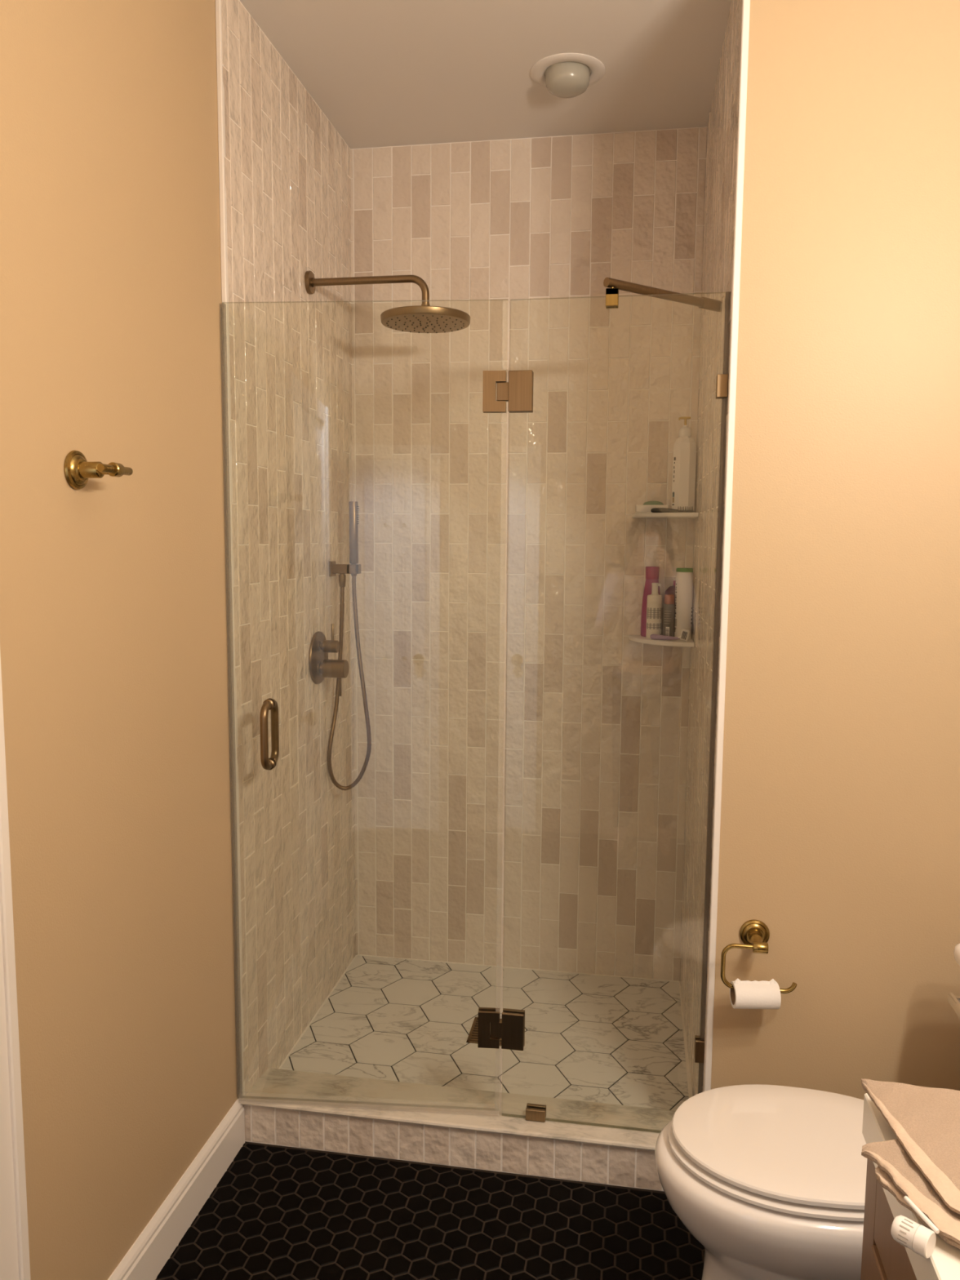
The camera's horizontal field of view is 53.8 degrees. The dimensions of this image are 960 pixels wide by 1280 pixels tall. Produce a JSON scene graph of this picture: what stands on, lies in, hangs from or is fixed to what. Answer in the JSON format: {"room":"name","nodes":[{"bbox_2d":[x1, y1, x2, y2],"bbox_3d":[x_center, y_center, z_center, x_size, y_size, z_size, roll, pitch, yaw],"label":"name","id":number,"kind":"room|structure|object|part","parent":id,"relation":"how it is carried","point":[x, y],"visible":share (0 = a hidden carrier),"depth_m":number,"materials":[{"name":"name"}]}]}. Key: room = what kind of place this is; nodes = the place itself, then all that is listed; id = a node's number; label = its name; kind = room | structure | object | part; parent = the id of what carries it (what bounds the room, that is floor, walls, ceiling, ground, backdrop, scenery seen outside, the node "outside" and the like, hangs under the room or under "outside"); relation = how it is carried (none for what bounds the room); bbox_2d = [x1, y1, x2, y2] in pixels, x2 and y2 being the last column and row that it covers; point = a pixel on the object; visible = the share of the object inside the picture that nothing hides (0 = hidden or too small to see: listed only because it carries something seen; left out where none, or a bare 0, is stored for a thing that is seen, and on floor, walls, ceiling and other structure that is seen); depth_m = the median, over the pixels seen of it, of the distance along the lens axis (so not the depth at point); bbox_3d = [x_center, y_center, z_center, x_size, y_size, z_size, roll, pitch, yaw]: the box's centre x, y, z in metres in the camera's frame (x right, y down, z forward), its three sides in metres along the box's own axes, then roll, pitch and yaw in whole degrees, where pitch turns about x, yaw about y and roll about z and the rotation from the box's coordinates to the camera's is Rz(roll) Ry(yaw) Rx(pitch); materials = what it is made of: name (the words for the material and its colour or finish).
{"room":"bathroom","nodes":[
{"label":"bathroom","id":0,"kind":"room"},
{"bbox_2d":[0,0,355,1279],"bbox_3d":[-0.806,-0.020,1.529,0.113,2.882,3.686,1,6,9],"label":"wall","id":1,"kind":"structure","parent":0,"point":[114,644],"depth_m":2.01,"materials":[{"name":"beige paint"}]},
{"bbox_2d":[0,653,30,1279],"bbox_3d":[-0.827,0.406,1.079,0.101,2.133,0.891,1,6,9],"label":"door frame","id":2,"kind":"structure","parent":1,"relation":"in","point":[15,1264],"depth_m":1.53,"materials":[{"name":"white paint"}]},
{"bbox_2d":[63,449,133,489],"bbox_3d":[-0.681,-0.303,1.686,0.092,0.070,0.095,1,6,9],"label":"robe hook","id":3,"kind":"object","parent":1,"relation":"attached to","point":[77,471],"visible":1,"depth_m":1.68,"materials":[{"name":"gold metal"}]},
{"bbox_3d":[-0.683,-0.304,1.689,0.058,0.031,0.031,1,6,9],"label":"post","id":4,"kind":"part","parent":3,"relation":"part of","materials":[{"name":"gold metal"}]},
{"bbox_2d":[107,1097,244,1279],"bbox_3d":[-0.700,1.310,2.058,0.016,0.125,0.880,1,6,9],"label":"baseboard","id":5,"kind":"structure","parent":1,"relation":"attached to","point":[145,1259],"depth_m":2.16,"materials":[{"name":"white paint"}]},
{"bbox_2d":[215,0,244,1098],"bbox_3d":[-0.616,-0.169,2.339,0.012,2.760,0.016,1,6,9],"label":"trim","id":6,"kind":"structure","parent":1,"relation":"attached to","point":[220,91],"depth_m":2.31,"materials":[{"name":"white paint"}]},
{"bbox_2d":[308,623,348,696],"bbox_3d":[-0.464,0.062,2.965,0.094,0.228,0.166,1,6,9],"label":"shower valve","id":7,"kind":"object","parent":1,"relation":"attached to","point":[320,667],"visible":1,"depth_m":2.95,"materials":[{"name":"brown metal"}]},
{"bbox_3d":[-0.507,0.056,2.971,0.008,0.166,0.166,1,6,9],"label":"trim plate","id":8,"kind":"part","parent":7,"relation":"part of","materials":[{"name":"brown metal"}]},
{"bbox_3d":[-0.474,0.020,2.962,0.060,0.039,0.039,1,6,9],"label":"knob","id":9,"kind":"part","parent":7,"relation":"part of","materials":[{"name":"brown metal"}]},
{"bbox_3d":[-0.462,0.090,2.967,0.088,0.057,0.057,1,6,9],"label":"knob","id":10,"kind":"part","parent":7,"relation":"part of","materials":[{"name":"brown metal"}]},
{"bbox_2d":[328,560,360,586],"bbox_3d":[-0.438,-0.214,3.075,0.096,0.084,0.046,1,6,9],"label":"bracket","id":11,"kind":"object","parent":1,"relation":"attached to","point":[334,568],"visible":1,"depth_m":3.06,"materials":[{"name":"brown metal"}]},
{"bbox_3d":[-0.481,-0.232,3.080,0.010,0.049,0.046,1,6,9],"label":"wall plate","id":12,"kind":"part","parent":11,"relation":"part of","materials":[{"name":"brown metal"}]},
{"bbox_2d":[338,573,346,586],"bbox_3d":[-0.448,-0.195,3.079,0.024,0.044,0.024,1,6,9],"label":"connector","id":13,"kind":"object","parent":11,"relation":"attached to","point":[342,577],"depth_m":3.07,"materials":[{"name":"brown metal"}]},
{"bbox_3d":[-0.434,-0.231,3.072,0.088,0.030,0.035,1,6,9],"label":"holder arm","id":14,"kind":"part","parent":11,"relation":"part of","materials":[{"name":"brown metal"}]},
{"bbox_2d":[327,501,371,790],"bbox_3d":[-0.429,0.024,3.079,0.144,0.941,0.068,-1,6,-9],"label":"shower","id":15,"kind":"object","parent":11,"relation":"attached to","point":[353,505],"visible":0.98,"depth_m":3.08,"materials":[{"name":"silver metal"}]},
{"bbox_2d":[304,271,470,333],"bbox_3d":[-0.269,-1.004,2.770,0.488,0.165,0.262,1,6,9],"label":"shower head","id":16,"kind":"object","parent":1,"relation":"attached to","point":[424,317],"visible":0.98,"depth_m":2.75},
{"bbox_3d":[-0.329,-1.023,2.778,0.367,0.087,0.022,1,6,9],"label":"arm","id":17,"kind":"part","parent":16,"relation":"part of","materials":[{"name":"brown metal"}]},
{"bbox_2d":[155,1141,705,1279],"bbox_3d":[0.077,1.547,1.067,2.085,0.122,2.940,1,6,9],"label":"floor","id":18,"kind":"structure","parent":0,"point":[277,1212],"depth_m":2.20,"materials":[{"name":"tile"}]},
{"bbox_2d":[239,1067,675,1191],"bbox_3d":[-0.034,1.271,2.472,1.190,0.122,0.183,1,6,9],"label":"shower curb","id":19,"kind":"object","parent":18,"relation":"on","point":[474,1139],"visible":0.81,"depth_m":2.43,"materials":[{"name":"white tile"}]},
{"bbox_2d":[490,291,730,1133],"bbox_3d":[0.296,0.218,2.278,0.530,2.023,0.029,1,6,9],"label":"glass shower panel","id":20,"kind":"object","parent":19,"relation":"on","point":[517,392],"visible":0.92,"depth_m":2.23,"materials":[{"name":"clear glass"}]},
{"bbox_2d":[222,299,507,1111],"bbox_3d":[-0.284,0.206,2.341,0.692,2.022,0.111,1,6,4],"label":"glass shower door","id":21,"kind":"structure","parent":20,"relation":"attached to","point":[486,1015],"depth_m":2.36,"materials":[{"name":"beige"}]},
{"bbox_3d":[-0.527,0.238,2.332,0.027,0.179,0.051,1,6,4],"label":"handle","id":22,"kind":"part","parent":21,"relation":"part of","materials":[{"name":"brown metal"}]},
{"bbox_3d":[-0.523,0.232,2.392,0.027,0.179,0.051,1,6,4],"label":"handle","id":23,"kind":"part","parent":21,"relation":"part of","materials":[{"name":"brown metal"}]},
{"bbox_2d":[654,942,959,1279],"bbox_3d":[0.750,1.020,1.826,0.812,0.773,0.440,1,6,9],"label":"toilet","id":24,"kind":"object","parent":18,"relation":"on","point":[770,1180],"visible":0.69,"depth_m":1.76,"materials":[{"name":"white ceramic"}]},
{"bbox_3d":[0.663,1.206,1.861,0.638,0.396,0.386,1,6,9],"label":"bowl","id":25,"kind":"part","parent":24,"relation":"part of","materials":[{"name":"white ceramic"}]},
{"bbox_3d":[0.624,1.000,1.845,0.503,0.019,0.364,1,6,9],"label":"seat","id":26,"kind":"part","parent":24,"relation":"part of","materials":[{"name":"white plastic"}]},
{"bbox_3d":[0.628,0.978,1.842,0.500,0.025,0.356,1,6,9],"label":"lid","id":27,"kind":"part","parent":24,"relation":"part of","materials":[{"name":"white plastic"}]},
{"bbox_3d":[0.978,0.740,1.893,0.050,0.026,0.097,1,6,9],"label":"flush lever","id":28,"kind":"part","parent":24,"relation":"part of","materials":[{"name":"beige metal"}]},
{"bbox_3d":[1.047,0.663,1.737,0.215,0.038,0.440,1,6,9],"label":"tank lid","id":29,"kind":"part","parent":24,"relation":"part of","materials":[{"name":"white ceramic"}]},
{"bbox_2d":[860,1158,916,1279],"bbox_3d":[0.685,1.126,0.731,0.591,0.802,1.073,1,6,9],"label":"vanity cabinet","id":30,"kind":"object","parent":18,"relation":"on","point":[883,1258],"visible":0.38,"depth_m":1.19,"materials":[{"name":"brown wood"}]},
{"bbox_3d":[0.467,1.073,1.016,0.022,0.549,0.464,1,6,9],"label":"cabinet door","id":31,"kind":"part","parent":30,"relation":"part of","materials":[{"name":"brown wood"}]},
{"bbox_2d":[862,1093,959,1279],"bbox_3d":[0.700,0.699,0.678,0.566,0.058,1.105,1,6,9],"label":"countertop","id":32,"kind":"structure","parent":30,"relation":"on","point":[944,1263],"depth_m":1.02,"materials":[{"name":"white stone"}]},
{"bbox_2d":[861,1078,959,1248],"bbox_3d":[0.653,0.610,1.055,0.421,0.032,0.328,1,6,9],"label":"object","id":33,"kind":"object","parent":32,"relation":"on","point":[922,1165],"visible":0.99,"depth_m":1.10,"materials":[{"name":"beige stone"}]},
{"bbox_2d":[890,1215,936,1258],"bbox_3d":[0.451,0.621,0.985,0.027,0.027,0.037,-5,8,-42],"label":"tube","id":34,"kind":"object","parent":32,"relation":"on","point":[917,1237],"visible":1,"depth_m":0.98,"materials":[{"name":"white plastic"}]},
{"bbox_2d":[903,1195,939,1233],"bbox_3d":[0.466,0.606,0.998,0.005,0.009,0.047,-1,7,-17],"label":"stick","id":35,"kind":"object","parent":32,"relation":"on","point":[918,1211],"visible":1,"depth_m":0.99,"materials":[{"name":"white plastic"}]},
{"bbox_2d":[239,0,731,148],"bbox_3d":[0.178,-1.476,1.204,2.085,0.100,3.886,1,6,9],"label":"ceiling","id":36,"kind":"structure","parent":0,"point":[383,73],"depth_m":2.58,"materials":[{"name":"white paint"}]},
{"bbox_2d":[529,53,604,97],"bbox_3d":[0.244,-1.555,2.637,0.208,0.056,0.208,1,6,9],"label":"recessed light","id":37,"kind":"object","parent":36,"relation":"in","point":[567,75],"visible":1,"depth_m":2.60,"materials":[{"name":"white paint"}]},
{"bbox_2d":[278,954,693,1111],"bbox_3d":[0.042,1.274,2.944,1.185,0.114,0.906,1,6,9],"label":"floor","id":38,"kind":"structure","parent":0,"point":[591,1037],"depth_m":2.93,"materials":[{"name":"grey tile"}]},
{"bbox_2d":[466,1017,501,1045],"bbox_3d":[0.046,1.218,2.940,0.152,0.005,0.152,1,6,9],"label":"shower drain","id":39,"kind":"object","parent":38,"relation":"on","point":[473,1036],"visible":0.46,"depth_m":2.92,"materials":[{"name":"brown metal"}]},
{"bbox_2d":[350,126,706,981],"bbox_3d":[0.134,-0.210,3.280,1.180,2.871,0.101,1,6,9],"label":"wall","id":40,"kind":"structure","parent":0,"point":[593,726],"depth_m":3.22,"materials":[{"name":"white tile"}]},
{"bbox_2d":[680,0,742,1096],"bbox_3d":[0.632,-0.131,2.640,0.013,2.882,1.006,1,6,9],"label":"wall","id":41,"kind":"structure","parent":0,"point":[720,185],"depth_m":2.60,"materials":[{"name":"white tile"}]},
{"bbox_2d":[628,635,693,647],"bbox_3d":[0.585,0.003,3.070,0.205,0.014,0.205,1,6,9],"label":"corner shelf","id":42,"kind":"object","parent":41,"relation":"attached to","point":[637,638],"visible":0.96,"depth_m":3.01,"materials":[{"name":"white stone"}]},
{"bbox_2d":[640,566,660,636],"bbox_3d":[0.568,-0.127,3.130,0.066,0.231,0.053,1,6,9],"label":"shampoo bottle","id":43,"kind":"object","parent":42,"relation":"on","point":[651,572],"visible":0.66,"depth_m":3.11,"materials":[{"name":"pink plastic"}]},
{"bbox_2d":[645,582,662,638],"bbox_3d":[0.569,-0.097,3.085,0.051,0.180,0.051,1,6,9],"label":"pump bottle","id":44,"kind":"object","parent":42,"relation":"on","point":[654,605],"visible":0.91,"depth_m":3.07,"materials":[{"name":"beige plastic"}]},
{"bbox_2d":[662,594,675,636],"bbox_3d":[0.613,-0.076,3.066,0.039,0.144,0.040,1,6,9],"label":"bottle","id":45,"kind":"object","parent":42,"relation":"on","point":[668,607],"visible":0.84,"depth_m":3.05,"materials":[{"name":"grey plastic"}]},
{"bbox_2d":[649,629,689,641],"bbox_3d":[0.606,-0.017,3.017,0.127,0.040,0.018,4,7,27],"label":"razor","id":46,"kind":"object","parent":42,"relation":"on","point":[685,633],"visible":1,"depth_m":3.01,"materials":[{"name":"purple plastic"}]},
{"bbox_3d":[0.592,-0.008,3.024,0.096,0.018,0.017,4,7,29],"label":"handle","id":47,"kind":"part","parent":46,"relation":"part of","materials":[{"name":"purple plastic"}]},
{"bbox_2d":[663,580,675,604],"bbox_3d":[0.650,-0.103,3.122,0.089,0.187,0.046,1,6,9],"label":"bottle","id":48,"kind":"object","parent":42,"relation":"on","point":[671,589],"visible":0.17,"depth_m":3.10,"materials":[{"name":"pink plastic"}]},
{"bbox_2d":[674,568,693,639],"bbox_3d":[0.658,-0.118,3.058,0.056,0.230,0.051,1,6,9],"label":"bottle","id":49,"kind":"object","parent":42,"relation":"on","point":[684,576],"visible":0.91,"depth_m":3.04,"materials":[{"name":"white plastic"}]},
{"bbox_2d":[603,277,720,311],"bbox_3d":[0.446,-0.807,2.268,0.389,0.066,0.039,-4,8,-35],"label":"support bar","id":50,"kind":"object","parent":41,"relation":"attached to","point":[614,285],"visible":0.97,"depth_m":2.22,"materials":[{"name":"brown metal"}]},
{"bbox_2d":[631,512,698,518],"bbox_3d":[0.588,-0.399,3.026,0.205,0.014,0.205,1,6,9],"label":"corner shelf","id":51,"kind":"object","parent":41,"relation":"attached to","point":[644,515],"visible":1,"depth_m":2.96,"materials":[{"name":"white stone"}]},
{"bbox_2d":[635,504,669,513],"bbox_3d":[0.561,-0.426,3.085,0.107,0.027,0.067,1,6,9],"label":"soap dish","id":52,"kind":"object","parent":51,"relation":"on","point":[639,508],"visible":0.73,"depth_m":3.06,"materials":[{"name":"white plastic"}]},
{"bbox_2d":[643,501,663,505],"bbox_3d":[0.565,-0.436,3.083,0.068,0.035,0.049,1,6,9],"label":"soap bar","id":53,"kind":"object","parent":52,"relation":"in","point":[651,503],"visible":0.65,"depth_m":3.06,"materials":[{"name":"green"}]},
{"bbox_2d":[650,506,694,512],"bbox_3d":[0.610,-0.413,2.999,0.137,0.020,0.021,3,7,24],"label":"hairbrush","id":54,"kind":"object","parent":51,"relation":"on","point":[655,509],"visible":0.96,"depth_m":2.99,"materials":[{"name":"black plastic"}]},
{"bbox_3d":[0.587,-0.412,3.007,0.088,0.016,0.016,4,7,27],"label":"handle","id":55,"kind":"part","parent":54,"relation":"part of","materials":[{"name":"black plastic"}]},
{"bbox_2d":[671,417,696,511],"bbox_3d":[0.656,-0.561,3.040,0.071,0.306,0.071,1,6,9],"label":"pump bottle","id":56,"kind":"object","parent":51,"relation":"on","point":[684,456],"visible":0.95,"depth_m":3.02,"materials":[{"name":"white plastic"}]},
{"bbox_2d":[703,0,750,1091],"bbox_3d":[0.556,-0.077,2.150,0.015,2.882,0.016,1,6,9],"label":"trim","id":57,"kind":"structure","parent":41,"relation":"attached to","point":[745,3],"depth_m":2.12,"materials":[{"name":"white paint"}]},
{"bbox_2d":[711,0,959,1099],"bbox_3d":[0.956,-0.072,2.130,0.782,2.882,0.100,1,6,9],"label":"wall","id":58,"kind":"structure","parent":0,"point":[840,824],"depth_m":2.09,"materials":[{"name":"beige paint"}]},
{"bbox_2d":[720,919,796,993],"bbox_3d":[0.638,0.726,2.174,0.169,0.139,0.088,1,6,9],"label":"toilet paper holder","id":59,"kind":"object","parent":58,"relation":"attached to","point":[754,934],"visible":0.99,"depth_m":2.16,"materials":[{"name":"gold metal"}]},
{"bbox_3d":[0.635,0.691,2.171,0.033,0.033,0.058,1,6,9],"label":"post","id":60,"kind":"part","parent":59,"relation":"part of","materials":[{"name":"gold metal"}]},
{"bbox_2d":[729,977,781,1008],"bbox_3d":[0.626,0.803,2.152,0.101,0.070,0.059,0,6,1],"label":"toilet paper roll","id":61,"kind":"object","parent":59,"relation":"hanging from","point":[745,994],"visible":1,"depth_m":2.13,"materials":[{"name":"white paper"}]},
{"bbox_3d":[0.633,0.745,2.145,0.169,0.108,0.010,1,6,9],"label":"rod","id":62,"kind":"part","parent":59,"relation":"part of","materials":[{"name":"gold metal"}]}
]}

